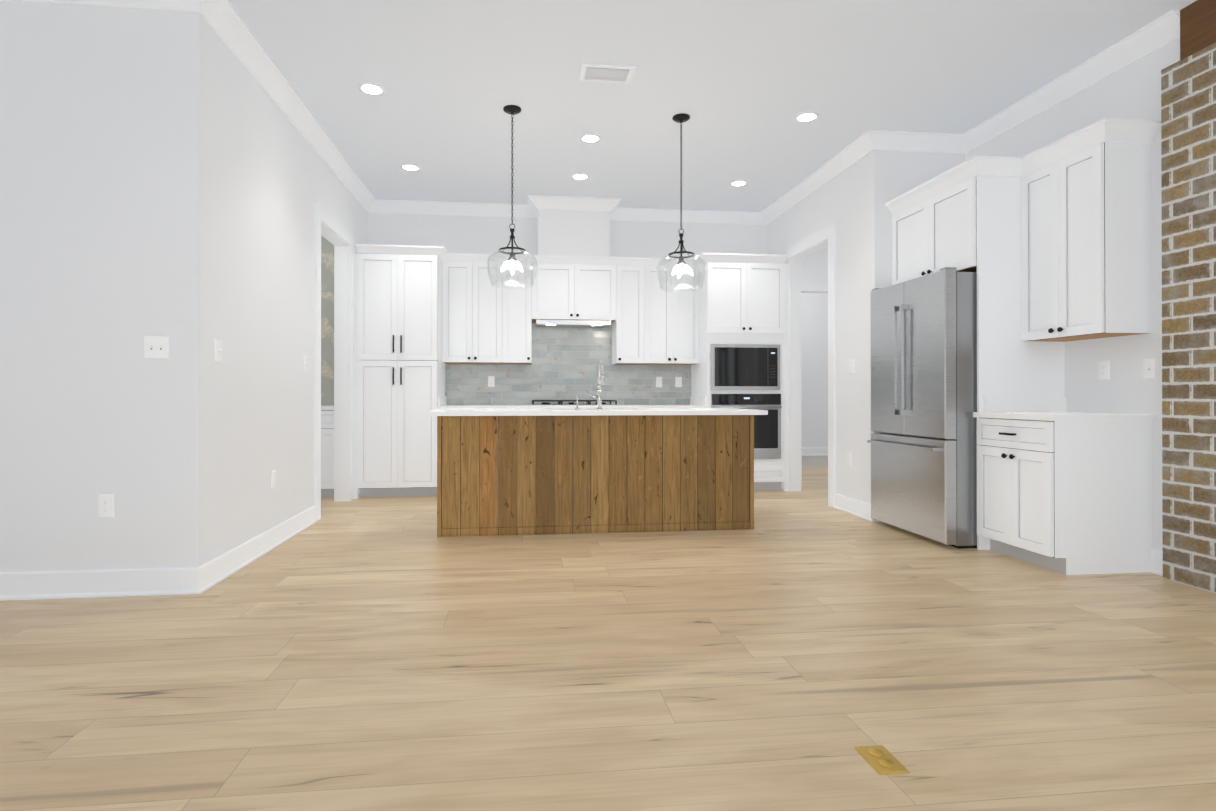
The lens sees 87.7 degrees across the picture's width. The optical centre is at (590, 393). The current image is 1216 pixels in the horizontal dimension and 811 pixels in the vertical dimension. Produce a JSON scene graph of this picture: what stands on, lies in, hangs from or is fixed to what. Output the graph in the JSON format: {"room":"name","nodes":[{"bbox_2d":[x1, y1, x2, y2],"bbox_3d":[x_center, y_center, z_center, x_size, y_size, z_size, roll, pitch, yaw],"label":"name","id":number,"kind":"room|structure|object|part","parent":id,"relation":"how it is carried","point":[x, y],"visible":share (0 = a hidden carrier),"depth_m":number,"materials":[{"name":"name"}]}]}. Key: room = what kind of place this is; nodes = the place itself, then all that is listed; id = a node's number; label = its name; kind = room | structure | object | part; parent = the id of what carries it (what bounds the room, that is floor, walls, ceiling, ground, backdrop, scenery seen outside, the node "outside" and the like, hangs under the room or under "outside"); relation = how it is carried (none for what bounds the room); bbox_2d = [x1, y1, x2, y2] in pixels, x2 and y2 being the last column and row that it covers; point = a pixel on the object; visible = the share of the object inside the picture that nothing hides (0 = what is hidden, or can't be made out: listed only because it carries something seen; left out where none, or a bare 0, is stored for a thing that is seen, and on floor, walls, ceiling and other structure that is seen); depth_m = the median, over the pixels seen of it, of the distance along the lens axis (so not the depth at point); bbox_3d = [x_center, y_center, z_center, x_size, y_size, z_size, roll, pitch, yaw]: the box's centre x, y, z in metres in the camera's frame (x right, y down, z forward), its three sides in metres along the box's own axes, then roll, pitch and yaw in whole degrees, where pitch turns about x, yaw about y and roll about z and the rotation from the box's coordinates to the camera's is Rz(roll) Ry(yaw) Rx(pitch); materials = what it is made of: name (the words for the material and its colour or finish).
{"room":"kitchen","nodes":[
{"label":"kitchen","id":0,"kind":"room"},
{"bbox_2d":[0,1,172,572],"bbox_3d":[-2.710,-0.531,3.301,1.055,3.150,0.130,0,0,-6],"label":"wall","id":1,"kind":"structure","parent":0,"point":[86,141],"depth_m":3.25,"materials":[{"name":"paint"}]},
{"bbox_2d":[0,567,195,600],"bbox_3d":[-2.644,0.976,3.216,1.170,0.134,0.044,0,0,-6],"label":"baseboard","id":2,"kind":"structure","parent":1,"relation":"attached to","point":[148,581],"depth_m":3.23,"materials":[{"name":"white paint"}]},
{"bbox_2d":[0,0,195,12],"bbox_3d":[-2.580,-2.049,3.197,1.050,0.114,0.115,0,0,-6],"label":"crown molding","id":3,"kind":"structure","parent":1,"relation":"attached to","point":[159,5],"depth_m":3.26,"materials":[{"name":"white paint"}]},
{"bbox_2d":[99,494,113,517],"bbox_3d":[-2.491,0.581,3.252,0.074,0.120,0.008,0,0,-6],"label":"electrical outlet plate","id":4,"kind":"object","parent":1,"relation":"attached to","point":[106,505],"visible":1,"depth_m":3.25,"materials":[{"name":"white plastic"}]},
{"bbox_2d":[144,336,168,358],"bbox_3d":[-2.252,-0.236,3.277,0.120,0.120,0.016,0,0,-6],"label":"switch plate","id":5,"kind":"object","parent":1,"relation":"attached to","point":[156,347],"visible":1,"depth_m":3.28,"materials":[{"name":"white plastic"}]},
{"bbox_2d":[172,12,366,567],"bbox_3d":[-2.314,-0.525,5.114,0.130,3.150,3.646,0,0,-6],"label":"wall","id":6,"kind":"structure","parent":0,"point":[245,194],"depth_m":3.76,"materials":[{"name":"paint"}]},
{"bbox_2d":[215,340,221,361],"bbox_3d":[-2.064,-0.235,3.518,0.016,0.120,0.074,0,0,-6],"label":"switch plate","id":7,"kind":"object","parent":6,"relation":"attached to","point":[218,350],"visible":1,"depth_m":3.51,"materials":[{"name":"white plastic"}]},
{"bbox_2d":[196,505,316,593],"bbox_3d":[-2.137,0.979,4.216,0.027,0.134,1.888,0,0,-6],"label":"baseboard","id":8,"kind":"structure","parent":6,"relation":"attached to","point":[203,578],"depth_m":3.89,"materials":[{"name":"white paint"}]},
{"bbox_2d":[271,470,275,488],"bbox_3d":[-2.156,0.587,4.309,0.008,0.120,0.074,0,0,-6],"label":"electrical outlet plate","id":9,"kind":"object","parent":6,"relation":"attached to","point":[273,478],"visible":1,"depth_m":4.29,"materials":[{"name":"white plastic"}]},
{"bbox_2d":[188,0,379,212],"bbox_3d":[-2.185,-2.042,5.075,0.115,0.114,3.761,0,0,-6],"label":"crown molding","id":10,"kind":"structure","parent":6,"relation":"attached to","point":[226,22],"depth_m":4.21,"materials":[{"name":"white paint"}]},
{"bbox_2d":[314,202,353,520],"bbox_3d":[-2.371,-0.253,5.718,0.151,2.610,1.140,0,0,-6],"label":"door frame","id":11,"kind":"structure","parent":6,"relation":"attached to","point":[333,231],"depth_m":6.16,"materials":[{"name":"white paint"}]},
{"bbox_2d":[367,213,765,364],"bbox_3d":[-1.204,-0.519,7.135,6.830,3.150,0.130,0,0,-6],"label":"wall","id":12,"kind":"structure","parent":0,"point":[475,234],"depth_m":7.13,"materials":[{"name":"paint"}]},
{"bbox_2d":[321,235,333,405],"bbox_3d":[-3.515,-0.460,6.811,1.883,3.030,0.004,0,0,-6],"label":"covering","id":13,"kind":"object","parent":12,"relation":"attached to","point":[327,322],"depth_m":6.88,"materials":[{"name":"paper"}]},
{"bbox_2d":[376,199,537,217],"bbox_3d":[-1.449,-2.036,6.975,1.725,0.114,0.145,0,0,-6],"label":"crown molding","id":14,"kind":"structure","parent":12,"relation":"attached to","point":[382,206],"depth_m":6.98,"materials":[{"name":"white paint"}]},
{"bbox_2d":[442,261,531,363],"bbox_3d":[-1.115,-0.860,6.888,0.940,1.070,0.380,0,0,-6],"label":"upper cabinet","id":15,"kind":"object","parent":12,"relation":"attached to","point":[484,321],"visible":0.96,"depth_m":6.74,"materials":[{"name":"paint"}]},
{"bbox_2d":[445,323,690,404],"bbox_3d":[-0.223,-0.329,7.172,2.794,0.928,0.007,0,0,-6],"label":"tile backsplash","id":16,"kind":"structure","parent":12,"relation":"attached to","point":[571,357],"depth_m":7.16,"materials":[{"name":"grey tile"}]},
{"bbox_2d":[488,376,494,386],"bbox_3d":[-1.108,-0.129,7.066,0.074,0.120,0.008,0,0,-6],"label":"electrical outlet plate","id":17,"kind":"object","parent":16,"relation":"attached to","point":[491,381],"visible":1,"depth_m":7.06,"materials":[{"name":"white plastic"}]},
{"bbox_2d":[656,377,661,386],"bbox_3d":[0.791,-0.128,7.275,0.074,0.120,0.008,0,0,-6],"label":"electrical outlet plate","id":18,"kind":"object","parent":16,"relation":"attached to","point":[658,381],"visible":1,"depth_m":7.27,"materials":[{"name":"white plastic"}]},
{"bbox_2d":[675,377,681,386],"bbox_3d":[1.017,-0.128,7.300,0.074,0.120,0.008,0,0,-6],"label":"electrical outlet plate","id":19,"kind":"object","parent":16,"relation":"attached to","point":[678,381],"visible":1,"depth_m":7.30,"materials":[{"name":"white plastic"}]},
{"bbox_2d":[532,263,615,327],"bbox_3d":[-0.192,-1.069,6.990,0.916,0.652,0.380,0,0,-6],"label":"upper cabinet","id":20,"kind":"object","parent":12,"relation":"attached to","point":[575,295],"visible":0.96,"depth_m":6.84,"materials":[{"name":"paint"}]},
{"bbox_2d":[612,265,698,364],"bbox_3d":[0.726,-0.859,7.090,0.927,1.070,0.380,0,0,-6],"label":"upper cabinet","id":21,"kind":"object","parent":12,"relation":"attached to","point":[653,324],"visible":0.96,"depth_m":6.94,"materials":[{"name":"paint"}]},
{"bbox_2d":[610,208,759,224],"bbox_3d":[1.071,-2.035,7.252,1.785,0.114,0.145,0,0,-6],"label":"crown molding","id":22,"kind":"structure","parent":12,"relation":"attached to","point":[630,214],"depth_m":7.27,"materials":[{"name":"white paint"}]},
{"bbox_2d":[537,209,609,255],"bbox_3d":[-0.194,-1.789,7.018,0.780,0.610,0.328,0,0,-6],"label":"wall","id":23,"kind":"structure","parent":0,"point":[573,233],"depth_m":6.86,"materials":[{"name":"paint"}]},
{"bbox_2d":[524,195,623,215],"bbox_3d":[-0.170,-2.037,6.802,1.010,0.114,0.120,0,0,-6],"label":"crown molding","id":24,"kind":"structure","parent":23,"relation":"attached to","point":[534,202],"depth_m":6.81,"materials":[{"name":"white paint"}]},
{"bbox_2d":[0,456,1215,810],"bbox_3d":[0.528,1.105,3.599,9.900,0.120,14.300,0,0,-6],"label":"floor","id":25,"kind":"structure","parent":0,"point":[790,650],"depth_m":2.31,"materials":[{"name":"brown wood"}]},
{"bbox_2d":[321,410,333,497],"bbox_3d":[-2.774,0.612,6.566,0.455,0.885,0.630,0,0,-6],"label":"base cabinet","id":26,"kind":"object","parent":25,"relation":"on","point":[327,451],"depth_m":6.27,"materials":[{"name":"paint"}]},
{"bbox_2d":[321,406,333,409],"bbox_3d":[-3.452,0.151,6.491,1.820,0.034,0.634,0,0,-6],"label":"countertop","id":27,"kind":"structure","parent":26,"relation":"on","point":[322,407],"depth_m":6.27,"materials":[{"name":"white stone"}]},
{"bbox_2d":[353,253,444,498],"bbox_3d":[-1.993,-0.170,6.639,0.838,2.450,0.674,0,0,-6],"label":"pantry cabinet","id":28,"kind":"object","parent":25,"relation":"on","point":[399,378],"visible":0.96,"depth_m":6.35,"materials":[{"name":"paint"}]},
{"bbox_2d":[428,408,767,536],"bbox_3d":[0.036,0.590,5.059,2.480,0.920,0.975,0,0,-6],"label":"kitchen island","id":29,"kind":"object","parent":25,"relation":"on","point":[517,475],"depth_m":4.74,"materials":[{"name":"brown wood"}]},
{"bbox_2d":[586,360,604,409],"bbox_3d":[0.039,-0.065,4.920,0.163,0.386,0.188,0,0,-6],"label":"faucet","id":30,"kind":"object","parent":29,"relation":"on","point":[601,381],"visible":1,"depth_m":4.85,"materials":[{"name":"silver metal"}]},
{"bbox_3d":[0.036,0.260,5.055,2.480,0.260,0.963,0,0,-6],"label":"kitchen island top","id":31,"kind":"part","parent":29,"relation":"part of","materials":[{"name":"white stone"}]},
{"bbox_2d":[691,262,788,490],"bbox_3d":[1.655,-0.169,7.040,0.905,2.450,0.674,0,0,-6],"label":"tall cabinet","id":32,"kind":"object","parent":25,"relation":"on","point":[743,303],"visible":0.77,"depth_m":6.77,"materials":[{"name":"paint"}]},
{"bbox_2d":[356,244,786,266],"bbox_3d":[-0.132,-1.437,6.681,4.440,0.081,0.354,0,0,-6],"label":"crown molding","id":33,"kind":"structure","parent":32,"relation":"on","point":[442,253],"depth_m":6.73,"materials":[{"name":"paint"}]},
{"bbox_2d":[710,344,779,389],"bbox_3d":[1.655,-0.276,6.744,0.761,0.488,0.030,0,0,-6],"label":"microwave","id":34,"kind":"object","parent":32,"relation":"in","point":[745,366],"visible":0.98,"depth_m":6.73,"materials":[{"name":"silver metal"}]},
{"bbox_2d":[711,394,781,458],"bbox_3d":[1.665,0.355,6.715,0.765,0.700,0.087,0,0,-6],"label":"built-in oven","id":35,"kind":"object","parent":32,"relation":"in","point":[767,436],"visible":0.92,"depth_m":6.74,"materials":[{"name":"silver metal"}]},
{"bbox_2d":[854,745,909,774],"bbox_3d":[0.823,1.035,1.791,0.090,0.007,0.134,0,0,-6],"label":"electrical outlet","id":36,"kind":"object","parent":25,"relation":"on","point":[881,759],"visible":1,"depth_m":1.78,"materials":[{"name":"gold metal"}]},
{"bbox_2d":[867,267,976,548],"bbox_3d":[2.709,0.102,4.728,0.885,1.892,0.914,0,0,-6],"label":"refrigerator","id":37,"kind":"object","parent":25,"relation":"on","point":[923,442],"visible":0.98,"depth_m":4.43,"materials":[{"name":"silver metal"}]},
{"bbox_2d":[892,176,1064,549],"bbox_3d":[2.827,-0.202,4.730,0.680,2.500,0.958,0,0,-6],"label":"tall cabinet","id":38,"kind":"object","parent":25,"relation":"on","point":[972,224],"visible":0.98,"depth_m":4.25,"materials":[{"name":"paint"}]},
{"bbox_2d":[885,118,1161,215],"bbox_3d":[2.850,-1.504,4.395,0.708,0.101,1.638,0,0,-6],"label":"crown molding","id":39,"kind":"structure","parent":38,"relation":"on","point":[1116,130],"depth_m":4.10,"materials":[{"name":"paint"}]},
{"bbox_2d":[977,418,1152,574],"bbox_3d":[2.909,0.604,3.952,0.686,0.885,0.598,0,0,-6],"label":"base cabinet","id":40,"kind":"object","parent":25,"relation":"on","point":[1070,497],"visible":0.98,"depth_m":3.67,"materials":[{"name":"paint"}]},
{"bbox_2d":[973,396,1156,420],"bbox_3d":[2.918,0.090,3.942,0.672,0.139,0.623,0,0,-6],"label":"countertop","id":41,"kind":"structure","parent":40,"relation":"on","point":[1047,408],"depth_m":4.16,"materials":[{"name":"white stone"}]},
{"bbox_2d":[1161,42,1215,592],"bbox_3d":[3.582,-0.391,3.399,0.674,2.870,0.414,0,0,-6],"label":"brick wall","id":42,"kind":"structure","parent":25,"relation":"on","point":[1188,133],"depth_m":3.42,"materials":[{"name":"brown brick"}]},
{"bbox_3d":[-0.186,0.613,6.835,2.794,0.885,0.675,0,0,-6],"label":"base cabinet","id":43,"kind":"object","parent":25,"relation":"on","visible":0},
{"bbox_2d":[438,396,706,408],"bbox_3d":[-0.188,0.100,6.851,2.794,0.139,0.636,0,0,-6],"label":"countertop","id":44,"kind":"structure","parent":43,"relation":"on","point":[697,401],"depth_m":6.63,"materials":[{"name":"white stone"}]},
{"bbox_2d":[531,400,618,405],"bbox_3d":[-0.184,0.106,6.878,0.910,0.057,0.510,0,0,-6],"label":"gas cooktop","id":45,"kind":"object","parent":44,"relation":"in","point":[547,403],"visible":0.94,"depth_m":6.66,"materials":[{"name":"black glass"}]},
{"bbox_2d":[228,0,1196,211],"bbox_3d":[0.528,-2.165,3.609,9.900,0.120,14.300,0,0,-6],"label":"ceiling","id":46,"kind":"structure","parent":0,"point":[742,83],"depth_m":4.25,"materials":[{"name":"white paint"}]},
{"bbox_2d":[358,83,384,95],"bbox_3d":[-1.512,-2.099,4.370,0.176,0.006,0.176,0,0,-6],"label":"recessed light","id":47,"kind":"object","parent":46,"relation":"in","point":[371,89],"visible":1,"depth_m":4.37,"materials":[{"name":"white paint"}]},
{"bbox_2d":[400,164,419,170],"bbox_3d":[-1.672,-2.094,5.872,0.176,0.006,0.176,0,0,-6],"label":"recessed light","id":48,"kind":"object","parent":46,"relation":"in","point":[410,167],"visible":1,"depth_m":5.87,"materials":[{"name":"white paint"}]},
{"bbox_2d":[486,105,537,288],"bbox_3d":[-0.578,-1.448,4.672,0.380,1.306,0.380,0,0,-6],"label":"pendant light","id":49,"kind":"object","parent":46,"relation":"hanging from","point":[512,109],"visible":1,"depth_m":4.66,"materials":[{"name":"clear glass"}]},
{"bbox_2d":[571,173,588,179],"bbox_3d":[-0.100,-2.093,6.115,0.176,0.006,0.176,0,0,-6],"label":"recessed light","id":50,"kind":"object","parent":46,"relation":"in","point":[579,176],"visible":1,"depth_m":6.11,"materials":[{"name":"white paint"}]},
{"bbox_2d":[580,134,600,142],"bbox_3d":[0.000,-2.096,5.211,0.176,0.006,0.176,0,0,-6],"label":"recessed light","id":51,"kind":"object","parent":46,"relation":"in","point":[589,138],"visible":1,"depth_m":5.20,"materials":[{"name":"white paint"}]},
{"bbox_2d":[579,63,635,82],"bbox_3d":[0.107,-2.096,4.148,0.350,0.013,0.205,0,0,-6],"label":"ceiling vent","id":52,"kind":"object","parent":46,"relation":"in","point":[607,73],"visible":0.94,"depth_m":4.13,"materials":[{"name":"white metal"}]},
{"bbox_2d":[656,113,705,291],"bbox_3d":[0.691,-1.447,4.812,0.380,1.306,0.380,0,0,-6],"label":"pendant light","id":53,"kind":"object","parent":46,"relation":"hanging from","point":[680,118],"visible":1,"depth_m":4.80,"materials":[{"name":"clear glass"}]},
{"bbox_2d":[730,180,747,185],"bbox_3d":[1.479,-2.092,6.309,0.176,0.006,0.176,0,0,-6],"label":"recessed light","id":54,"kind":"object","parent":46,"relation":"in","point":[739,183],"visible":1,"depth_m":6.31,"materials":[{"name":"white paint"}]},
{"bbox_2d":[795,112,818,121],"bbox_3d":[1.644,-2.097,4.808,0.176,0.006,0.176,0,0,-6],"label":"recessed light","id":55,"kind":"object","parent":46,"relation":"in","point":[806,116],"visible":1,"depth_m":4.80,"materials":[{"name":"white paint"}]},
{"bbox_2d":[1180,0,1215,59],"bbox_3d":[3.775,-1.976,0.304,0.370,0.276,6.420,0,0,-6],"label":"timber beam","id":56,"kind":"structure","parent":46,"relation":"attached to","point":[1197,25],"depth_m":3.38,"materials":[{"name":"brown wood"}]},
{"bbox_2d":[801,247,827,292],"bbox_3d":[3.288,-1.763,9.017,0.830,0.650,0.130,0,0,-6],"label":"wall","id":57,"kind":"structure","parent":0,"point":[814,267],"depth_m":8.94,"materials":[{"name":"paint"}]},
{"bbox_2d":[801,293,827,447],"bbox_3d":[3.120,-0.507,10.811,2.570,3.150,0.140,0,0,-6],"label":"wall","id":58,"kind":"structure","parent":0,"point":[814,355],"depth_m":10.82,"materials":[{"name":"paint"}]},
{"bbox_2d":[802,448,827,455],"bbox_3d":[3.129,1.000,10.723,2.570,0.134,0.027,0,0,-6],"label":"baseboard","id":59,"kind":"structure","parent":58,"relation":"attached to","point":[805,451],"depth_m":10.80,"materials":[{"name":"white paint"}]},
{"bbox_2d":[766,150,889,521],"bbox_3d":[2.259,-0.521,6.302,0.130,3.150,2.285,0,0,-6],"label":"wall","id":60,"kind":"structure","parent":0,"point":[859,199],"depth_m":5.49,"materials":[{"name":"paint"}]},
{"bbox_2d":[787,223,835,506],"bbox_3d":[2.249,-0.251,6.308,0.151,2.610,1.022,0,0,-6],"label":"door frame","id":61,"kind":"structure","parent":60,"relation":"attached to","point":[824,238],"depth_m":6.79,"materials":[{"name":"white paint"}]},
{"bbox_2d":[760,130,883,224],"bbox_3d":[2.143,-2.039,6.237,0.115,0.114,2.400,0,0,-6],"label":"crown molding","id":62,"kind":"structure","parent":60,"relation":"attached to","point":[869,141],"depth_m":5.87,"materials":[{"name":"white paint"}]},
{"bbox_2d":[847,453,851,466],"bbox_3d":[2.271,0.585,5.553,0.008,0.120,0.074,0,0,-6],"label":"electrical outlet plate","id":63,"kind":"object","parent":60,"relation":"attached to","point":[849,459],"visible":1,"depth_m":5.54,"materials":[{"name":"white plastic"}]},
{"bbox_2d":[850,360,854,373],"bbox_3d":[2.272,-0.229,5.501,0.016,0.120,0.074,0,0,-6],"label":"switch plate","id":64,"kind":"object","parent":60,"relation":"attached to","point":[852,366],"visible":1,"depth_m":5.49,"materials":[{"name":"white plastic"}]},
{"bbox_2d":[833,493,874,521],"bbox_3d":[2.270,0.983,5.470,0.027,0.134,0.640,0,0,-6],"label":"baseboard","id":65,"kind":"structure","parent":60,"relation":"attached to","point":[861,509],"depth_m":5.46,"materials":[{"name":"white paint"}]},
{"bbox_2d":[889,151,964,285],"bbox_3d":[2.774,-0.525,5.275,0.670,3.150,0.130,0,0,-6],"label":"wall","id":66,"kind":"structure","parent":0,"point":[908,171],"depth_m":5.20,"materials":[{"name":"paint"}]},
{"bbox_2d":[880,130,963,153],"bbox_3d":[2.653,-2.042,5.143,0.660,0.114,0.115,0,0,-6],"label":"crown molding","id":67,"kind":"structure","parent":66,"relation":"attached to","point":[908,141],"depth_m":5.14,"materials":[{"name":"white paint"}]},
{"bbox_2d":[965,38,1179,550],"bbox_3d":[3.626,-0.538,1.193,0.130,3.150,8.430,0,0,-6],"label":"wall","id":68,"kind":"structure","parent":0,"point":[1133,91],"depth_m":3.88,"materials":[{"name":"paint"}]},
{"bbox_2d":[956,10,1179,153],"bbox_3d":[3.155,-2.045,4.361,0.115,0.114,1.780,0,0,-6],"label":"crown molding","id":69,"kind":"structure","parent":68,"relation":"attached to","point":[1164,30],"depth_m":4.10,"materials":[{"name":"white paint"}]},
{"bbox_2d":[1021,142,1151,341],"bbox_3d":[3.074,-0.901,3.975,0.355,1.105,0.598,0,0,-6],"label":"upper cabinet","id":70,"kind":"object","parent":68,"relation":"attached to","point":[1086,244],"visible":1,"depth_m":3.76,"materials":[{"name":"paint"}]},
{"bbox_2d":[1099,361,1109,379],"bbox_3d":[3.247,-0.144,3.999,0.008,0.120,0.074,0,0,-6],"label":"electrical outlet plate","id":71,"kind":"object","parent":68,"relation":"attached to","point":[1104,370],"visible":1,"depth_m":3.99,"materials":[{"name":"white plastic"}]},
{"bbox_2d":[1144,358,1155,378],"bbox_3d":[3.275,-0.145,3.709,0.016,0.120,0.074,0,0,-6],"label":"switch plate","id":72,"kind":"object","parent":68,"relation":"attached to","point":[1149,368],"visible":1,"depth_m":3.70,"materials":[{"name":"white plastic"}]}
]}

